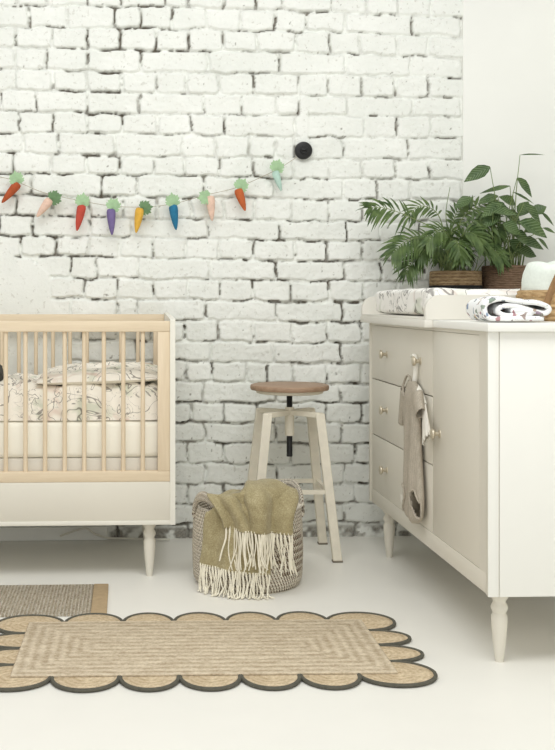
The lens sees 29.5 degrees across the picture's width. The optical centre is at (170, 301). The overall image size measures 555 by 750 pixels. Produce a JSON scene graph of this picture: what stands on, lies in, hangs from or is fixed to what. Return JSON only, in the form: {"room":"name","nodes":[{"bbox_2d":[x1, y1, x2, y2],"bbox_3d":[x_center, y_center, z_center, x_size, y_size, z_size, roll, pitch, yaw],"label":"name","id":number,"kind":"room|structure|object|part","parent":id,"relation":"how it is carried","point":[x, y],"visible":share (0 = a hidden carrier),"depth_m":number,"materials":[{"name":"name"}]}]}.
{"room":"children's room","nodes":[
{"label":"children's room","id":0,"kind":"room"},
{"bbox_2d":[0,0,554,538],"bbox_3d":[0.048,-0.240,4.282,3.470,2.380,0.208,0,0,-3],"label":"wall","id":1,"kind":"structure","parent":0,"point":[132,102],"depth_m":4.20,"materials":[{"name":"brick"}]},
{"bbox_2d":[0,526,106,540],"bbox_3d":[-0.966,0.922,4.128,1.430,0.055,0.016,0,0,-3],"label":"baseboard","id":2,"kind":"structure","parent":1,"relation":"attached to","point":[6,533],"depth_m":4.14,"materials":[{"name":"white paint"}]},
{"bbox_2d":[1,157,296,206],"bbox_3d":[-0.201,-0.479,4.145,1.419,0.205,0.002,0,0,-3],"label":"string","id":3,"kind":"object","parent":1,"relation":"attached to","point":[296,157],"visible":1,"depth_m":4.16,"materials":[{"name":"fabric"}]},
{"bbox_2d":[1,170,23,202],"bbox_3d":[-0.622,-0.454,4.112,0.090,0.129,0.036,0,0,-3],"label":"carrot","id":4,"kind":"object","parent":3,"relation":"hanging from","point":[16,178],"visible":1,"depth_m":4.10,"materials":[{"name":"orange fabric"}]},
{"bbox_2d":[36,190,61,216],"bbox_3d":[-0.478,-0.388,4.118,0.103,0.106,0.036,0,0,-3],"label":"carrot","id":5,"kind":"object","parent":3,"relation":"hanging from","point":[54,197],"visible":1,"depth_m":4.11,"materials":[{"name":"pink fabric"}]},
{"bbox_2d":[75,192,89,230],"bbox_3d":[-0.348,-0.357,4.124,0.060,0.153,0.036,0,0,-3],"label":"carrot","id":6,"kind":"object","parent":3,"relation":"hanging from","point":[82,201],"visible":1,"depth_m":4.11,"materials":[{"name":"red fabric"}]},
{"bbox_2d":[106,198,120,234],"bbox_3d":[-0.226,-0.340,4.129,0.062,0.147,0.036,0,0,-3],"label":"carrot","id":7,"kind":"object","parent":3,"relation":"hanging from","point":[113,205],"visible":1,"depth_m":4.12,"materials":[{"name":"purple fabric"}]},
{"bbox_2d":[134,201,152,232],"bbox_3d":[-0.105,-0.338,4.134,0.076,0.129,0.036,0,0,-3],"label":"carrot","id":8,"kind":"object","parent":3,"relation":"hanging from","point":[145,207],"visible":1,"depth_m":4.12,"materials":[{"name":"yellow fabric"}]},
{"bbox_2d":[165,192,179,229],"bbox_3d":[0.008,-0.361,4.139,0.060,0.149,0.036,0,0,-3],"label":"carrot","id":9,"kind":"object","parent":3,"relation":"hanging from","point":[172,202],"visible":1,"depth_m":4.13,"materials":[{"name":"blue fabric"}]},
{"bbox_2d":[197,190,214,220],"bbox_3d":[0.141,-0.384,4.145,0.072,0.123,0.036,0,0,-3],"label":"carrot","id":10,"kind":"object","parent":3,"relation":"hanging from","point":[204,197],"visible":1,"depth_m":4.13,"materials":[{"name":"pink fabric"}]},
{"bbox_2d":[234,178,248,210],"bbox_3d":[0.281,-0.429,4.151,0.062,0.132,0.036,0,0,-3],"label":"carrot","id":11,"kind":"object","parent":3,"relation":"hanging from","point":[241,185],"visible":1,"depth_m":4.14,"materials":[{"name":"orange fabric"}]},
{"bbox_2d":[270,159,283,190],"bbox_3d":[0.423,-0.507,4.157,0.060,0.128,0.030,0,0,-3],"label":"carrot","id":12,"kind":"object","parent":3,"relation":"hanging from","point":[277,166],"visible":1,"depth_m":4.15,"materials":[{"name":"green fabric"}]},
{"bbox_2d":[295,142,311,159],"bbox_3d":[0.536,-0.610,4.186,0.071,0.071,0.039,0,0,-3],"label":"wall hook","id":13,"kind":"object","parent":1,"relation":"attached to","point":[303,150],"visible":1,"depth_m":4.18,"materials":[{"name":"black metal"}]},
{"bbox_3d":[1.255,-0.034,4.143,0.490,0.017,0.183,0,0,-2],"label":"ledge","id":14,"kind":"object","parent":1,"relation":"attached to","visible":0},
{"bbox_2d":[356,188,512,288],"bbox_3d":[1.022,-0.250,4.050,0.634,0.415,0.333,0,0,-3],"label":"potted palm","id":15,"kind":"object","parent":14,"relation":"on","point":[425,249],"visible":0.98,"depth_m":4.01,"materials":[{"name":"plant"}]},
{"bbox_2d":[429,270,481,285],"bbox_3d":[1.126,-0.082,4.115,0.202,0.080,0.202,0,0,-2],"label":"pot","id":16,"kind":"object","parent":15,"relation":"attached to","point":[445,277],"depth_m":4.03,"materials":[{"name":"brown wicker"}]},
{"bbox_2d":[454,153,554,288],"bbox_3d":[1.310,-0.315,4.080,0.331,0.547,0.266,0,0,35],"label":"potted calathea","id":17,"kind":"object","parent":14,"relation":"on","point":[512,279],"visible":0.78,"depth_m":4.04,"materials":[{"name":"plant"}]},
{"bbox_2d":[481,265,525,288],"bbox_3d":[1.323,-0.092,4.124,0.180,0.101,0.180,0,0,-2],"label":"pot","id":18,"kind":"object","parent":17,"relation":"attached to","point":[512,279],"depth_m":4.04,"materials":[{"name":"brown wicker"}]},
{"bbox_2d":[0,536,554,749],"bbox_3d":[-0.662,0.975,1.062,5.170,0.050,6.580,0,0,-3],"label":"floor","id":19,"kind":"structure","parent":0,"point":[476,701],"depth_m":2.61,"materials":[{"name":"white paint"}]},
{"bbox_2d":[0,584,108,616],"bbox_3d":[-0.847,0.946,3.290,1.295,0.008,0.337,0,0,-3],"label":"woven rug","id":20,"kind":"object","parent":19,"relation":"on","point":[64,599],"visible":1,"depth_m":3.30,"materials":[{"name":"wicker"}]},
{"bbox_2d":[0,312,174,575],"bbox_3d":[-0.609,0.495,3.825,1.227,0.909,0.575,0,0,-3],"label":"cot","id":21,"kind":"object","parent":19,"relation":"on","point":[123,490],"visible":0.94,"depth_m":3.56,"materials":[{"name":"paint"}]},
{"bbox_2d":[0,420,157,457],"bbox_3d":[-0.609,0.474,3.825,1.179,0.129,0.491,0,0,-3],"label":"mattress","id":22,"kind":"object","parent":21,"relation":"on","point":[93,427],"visible":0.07,"depth_m":3.59,"materials":[{"name":"white fabric"}]},
{"bbox_2d":[0,373,157,420],"bbox_3d":[-0.601,0.333,3.826,1.170,0.152,0.489,0,0,-3],"label":"quilt","id":23,"kind":"object","parent":22,"relation":"on","point":[15,381],"visible":0.52,"depth_m":3.61,"materials":[{"name":"fabric"}]},
{"bbox_2d":[0,365,3,380],"bbox_3d":[-0.649,0.253,3.675,0.122,0.123,0.123,0,0,-3],"label":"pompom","id":24,"kind":"object","parent":23,"relation":"on","point":[1,368],"visible":0.89,"depth_m":3.66,"materials":[{"name":"grey fabric"}]},
{"bbox_2d":[36,361,157,384],"bbox_3d":[-0.254,0.256,3.817,0.445,0.074,0.400,0,0,-3],"label":"pillow","id":25,"kind":"object","parent":23,"relation":"on","point":[113,369],"visible":0.81,"depth_m":3.66,"materials":[{"name":"fabric"}]},
{"bbox_3d":[-0.621,0.067,4.093,1.191,0.037,0.030,0,0,-2],"label":"rail","id":26,"kind":"part","parent":21,"relation":"part of","materials":[{"name":"brown wood"}]},
{"bbox_3d":[-0.597,0.084,3.556,1.191,0.037,0.030,0,0,-2],"label":"rail","id":27,"kind":"part","parent":21,"relation":"part of","materials":[{"name":"brown wood"}]},
{"bbox_3d":[-0.597,0.681,3.549,1.191,0.132,0.018,0,0,-2],"label":"panel","id":28,"kind":"part","parent":21,"relation":"part of","materials":[{"name":"beige paint"}]},
{"bbox_2d":[0,520,169,525],"bbox_3d":[-0.609,0.754,3.825,1.191,0.015,0.575,0,0,-2],"label":"rail","id":29,"kind":"object","parent":21,"relation":"attached to","point":[2,522],"depth_m":3.55,"materials":[{"name":"paint"}]},
{"bbox_3d":[-0.597,0.597,3.556,1.191,0.036,0.030,0,0,-2],"label":"rail","id":30,"kind":"part","parent":21,"relation":"part of","materials":[{"name":"brown wood"}]},
{"bbox_3d":[-0.073,0.856,3.617,0.046,0.188,0.046,0,0,-2],"label":"leg","id":31,"kind":"part","parent":21,"relation":"part of","materials":[{"name":"beige paint"}]},
{"bbox_3d":[-0.047,0.332,4.118,0.042,0.494,0.028,0,0,-2],"label":"post","id":32,"kind":"part","parent":21,"relation":"part of","materials":[{"name":"brown wood"}]},
{"bbox_3d":[-0.023,0.341,3.581,0.042,0.477,0.028,0,0,-2],"label":"post","id":33,"kind":"part","parent":21,"relation":"part of","materials":[{"name":"brown wood"}]},
{"bbox_3d":[-0.005,0.402,3.851,0.018,0.721,0.575,0,0,-2],"label":"panel","id":34,"kind":"part","parent":21,"relation":"part of","materials":[{"name":"paint"}]},
{"bbox_2d":[60,528,169,539],"bbox_3d":[-0.219,0.918,4.121,0.436,0.057,0.017,0,0,-5],"label":"cable","id":35,"kind":"object","parent":19,"relation":"on","point":[88,529],"visible":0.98,"depth_m":4.12,"materials":[{"name":"white plastic"}]},
{"bbox_2d":[0,611,437,692],"bbox_3d":[0.081,0.944,2.848,1.197,0.012,0.627,0,0,-2],"label":"rug","id":36,"kind":"object","parent":19,"relation":"on","point":[146,651],"visible":1,"depth_m":2.78,"materials":[{"name":"wicker"}]},
{"bbox_2d":[192,478,304,594],"bbox_3d":[0.263,0.789,3.550,0.384,0.342,0.376,0,0,-3],"label":"storage basket","id":37,"kind":"object","parent":19,"relation":"on","point":[202,504],"visible":0.4,"depth_m":3.45,"materials":[{"name":"beige wicker"}]},
{"bbox_3d":[0.118,0.678,3.447,0.034,0.105,0.164,0,0,-35],"label":"handle","id":38,"kind":"part","parent":37,"relation":"part of","materials":[{"name":"beige wicker"}]},
{"bbox_2d":[197,478,298,599],"bbox_3d":[0.270,0.769,3.397,0.275,0.363,0.254,0,0,-40],"label":"throw blanket","id":39,"kind":"object","parent":37,"relation":"hanging from","point":[240,531],"visible":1,"depth_m":3.35,"materials":[{"name":"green fabric"}]},
{"bbox_3d":[0.409,0.674,3.636,0.047,0.113,0.216,0,0,-31],"label":"handle","id":40,"kind":"part","parent":37,"relation":"part of","materials":[{"name":"beige wicker"}]},
{"bbox_2d":[247,381,342,562],"bbox_3d":[0.448,0.630,3.943,0.347,0.639,0.312,0,0,-3],"label":"stool","id":41,"kind":"object","parent":19,"relation":"on","point":[316,422],"visible":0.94,"depth_m":3.88,"materials":[{"name":"brown wood"}]},
{"bbox_3d":[0.360,0.676,4.026,0.218,0.536,0.042,0,0,37],"label":"leg","id":42,"kind":"part","parent":41,"relation":"part of","materials":[{"name":"beige wood"}]},
{"bbox_3d":[0.367,0.676,3.854,0.218,0.536,0.042,0,0,-42],"label":"leg","id":43,"kind":"part","parent":41,"relation":"part of","materials":[{"name":"beige wood"}]},
{"bbox_3d":[0.450,0.322,3.943,0.297,0.022,0.297,0,0,-2],"label":"seat","id":44,"kind":"part","parent":41,"relation":"part of","materials":[{"name":"brown wood"}]},
{"bbox_3d":[0.450,0.341,3.943,0.256,0.016,0.256,0,0,-2],"label":"seat plate","id":45,"kind":"part","parent":41,"relation":"part of","materials":[{"name":"beige wood"}]},
{"bbox_3d":[0.532,0.676,4.032,0.215,0.536,0.041,0,0,-43],"label":"leg","id":46,"kind":"part","parent":41,"relation":"part of","materials":[{"name":"beige wood"}]},
{"bbox_3d":[0.539,0.676,3.862,0.215,0.536,0.041,0,0,38],"label":"leg","id":47,"kind":"part","parent":41,"relation":"part of","materials":[{"name":"beige wood"}]},
{"bbox_2d":[369,320,554,662],"bbox_3d":[1.043,0.502,3.374,0.541,0.895,1.350,0,0,-3],"label":"dresser","id":48,"kind":"object","parent":19,"relation":"on","point":[488,387],"visible":0.82,"depth_m":2.80,"materials":[{"name":"beige paint"}]},
{"bbox_3d":[0.769,0.190,3.772,0.028,0.032,0.032,0,0,-2],"label":"knob","id":49,"kind":"part","parent":48,"relation":"part of","materials":[{"name":"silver metal"}]},
{"bbox_3d":[0.769,0.392,3.772,0.028,0.032,0.032,0,0,-2],"label":"knob","id":50,"kind":"part","parent":48,"relation":"part of","materials":[{"name":"silver metal"}]},
{"bbox_3d":[0.769,0.609,3.772,0.028,0.032,0.032,0,0,-2],"label":"knob","id":51,"kind":"part","parent":48,"relation":"part of","materials":[{"name":"silver metal"}]},
{"bbox_3d":[0.815,0.858,3.879,0.047,0.184,0.047,0,0,-2],"label":"leg","id":52,"kind":"part","parent":48,"relation":"part of","materials":[{"name":"beige paint"}]},
{"bbox_3d":[0.800,0.190,3.602,0.018,0.201,0.781,0,0,-2],"label":"drawer","id":53,"kind":"part","parent":48,"relation":"part of","materials":[{"name":"beige paint"}]},
{"bbox_3d":[0.800,0.398,3.602,0.018,0.208,0.781,0,0,-2],"label":"drawer","id":54,"kind":"part","parent":48,"relation":"part of","materials":[{"name":"beige paint"}]},
{"bbox_3d":[0.800,0.609,3.602,0.018,0.206,0.781,0,0,-2],"label":"drawer","id":55,"kind":"part","parent":48,"relation":"part of","materials":[{"name":"beige paint"}]},
{"bbox_2d":[404,354,426,403],"bbox_3d":[0.789,0.244,3.363,0.022,0.154,0.233,0,0,-3],"label":"clothes hanger","id":56,"kind":"object","parent":48,"relation":"hanging from","point":[415,371],"visible":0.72,"depth_m":3.35,"materials":[{"name":"white paint"}]},
{"bbox_2d":[398,374,429,523],"bbox_3d":[0.775,0.470,3.322,0.053,0.467,0.355,0,0,-3],"label":"baby romper","id":57,"kind":"object","parent":56,"relation":"hanging from","point":[412,408],"visible":1,"depth_m":3.29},
{"bbox_3d":[0.788,0.190,3.343,0.028,0.032,0.032,0,0,-2],"label":"knob","id":58,"kind":"part","parent":48,"relation":"part of","materials":[{"name":"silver metal"}]},
{"bbox_3d":[0.797,0.397,3.138,0.028,0.032,0.032,0,0,-2],"label":"knob","id":59,"kind":"part","parent":48,"relation":"part of","materials":[{"name":"silver metal"}]},
{"bbox_2d":[360,295,515,327],"bbox_3d":[1.003,0.029,3.605,0.502,0.099,0.864,0,0,-3],"label":"tray","id":60,"kind":"object","parent":48,"relation":"on","point":[437,307],"visible":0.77,"depth_m":3.17,"materials":[{"name":"paint"}]},
{"bbox_2d":[375,288,519,314],"bbox_3d":[1.003,0.000,3.560,0.459,0.091,0.710,0,0,-3],"label":"changing pad","id":61,"kind":"object","parent":60,"relation":"in","point":[398,301],"visible":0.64,"depth_m":3.37,"materials":[{"name":"white fabric"}]},
{"bbox_3d":[0.826,0.400,2.999,0.018,0.622,0.420,0,0,-2],"label":"door","id":62,"kind":"part","parent":48,"relation":"part of","materials":[{"name":"beige paint"}]},
{"bbox_3d":[0.870,0.858,2.756,0.047,0.184,0.047,0,0,-2],"label":"leg","id":63,"kind":"part","parent":48,"relation":"part of","materials":[{"name":"beige paint"}]},
{"bbox_2d":[466,296,551,320],"bbox_3d":[0.927,0.018,2.861,0.200,0.070,0.174,0,0,-3],"label":"cloth","id":64,"kind":"object","parent":48,"relation":"on","point":[487,308],"visible":1,"depth_m":2.78,"materials":[{"name":"white fabric"}]},
{"bbox_3d":[1.078,0.421,2.716,0.509,0.689,0.004,0,0,-2],"label":"panel","id":65,"kind":"part","parent":48,"relation":"part of","materials":[{"name":"white paint"}]},
{"bbox_2d":[516,275,554,320],"bbox_3d":[1.136,-0.024,3.045,0.243,0.172,0.255,0,0,-3],"label":"woven basket","id":66,"kind":"object","parent":48,"relation":"on","point":[547,296],"visible":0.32,"depth_m":2.95,"materials":[{"name":"wicker"}]},
{"bbox_2d":[521,261,554,289],"bbox_3d":[1.140,-0.051,3.042,0.214,0.144,0.216,0,0,-3],"label":"towel","id":67,"kind":"object","parent":66,"relation":"in","point":[537,275],"visible":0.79,"depth_m":2.99,"materials":[{"name":"white fabric"}]},
{"bbox_3d":[1.141,-0.032,2.937,0.189,0.157,0.040,0,0,-2],"label":"handle","id":68,"kind":"part","parent":66,"relation":"part of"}
]}

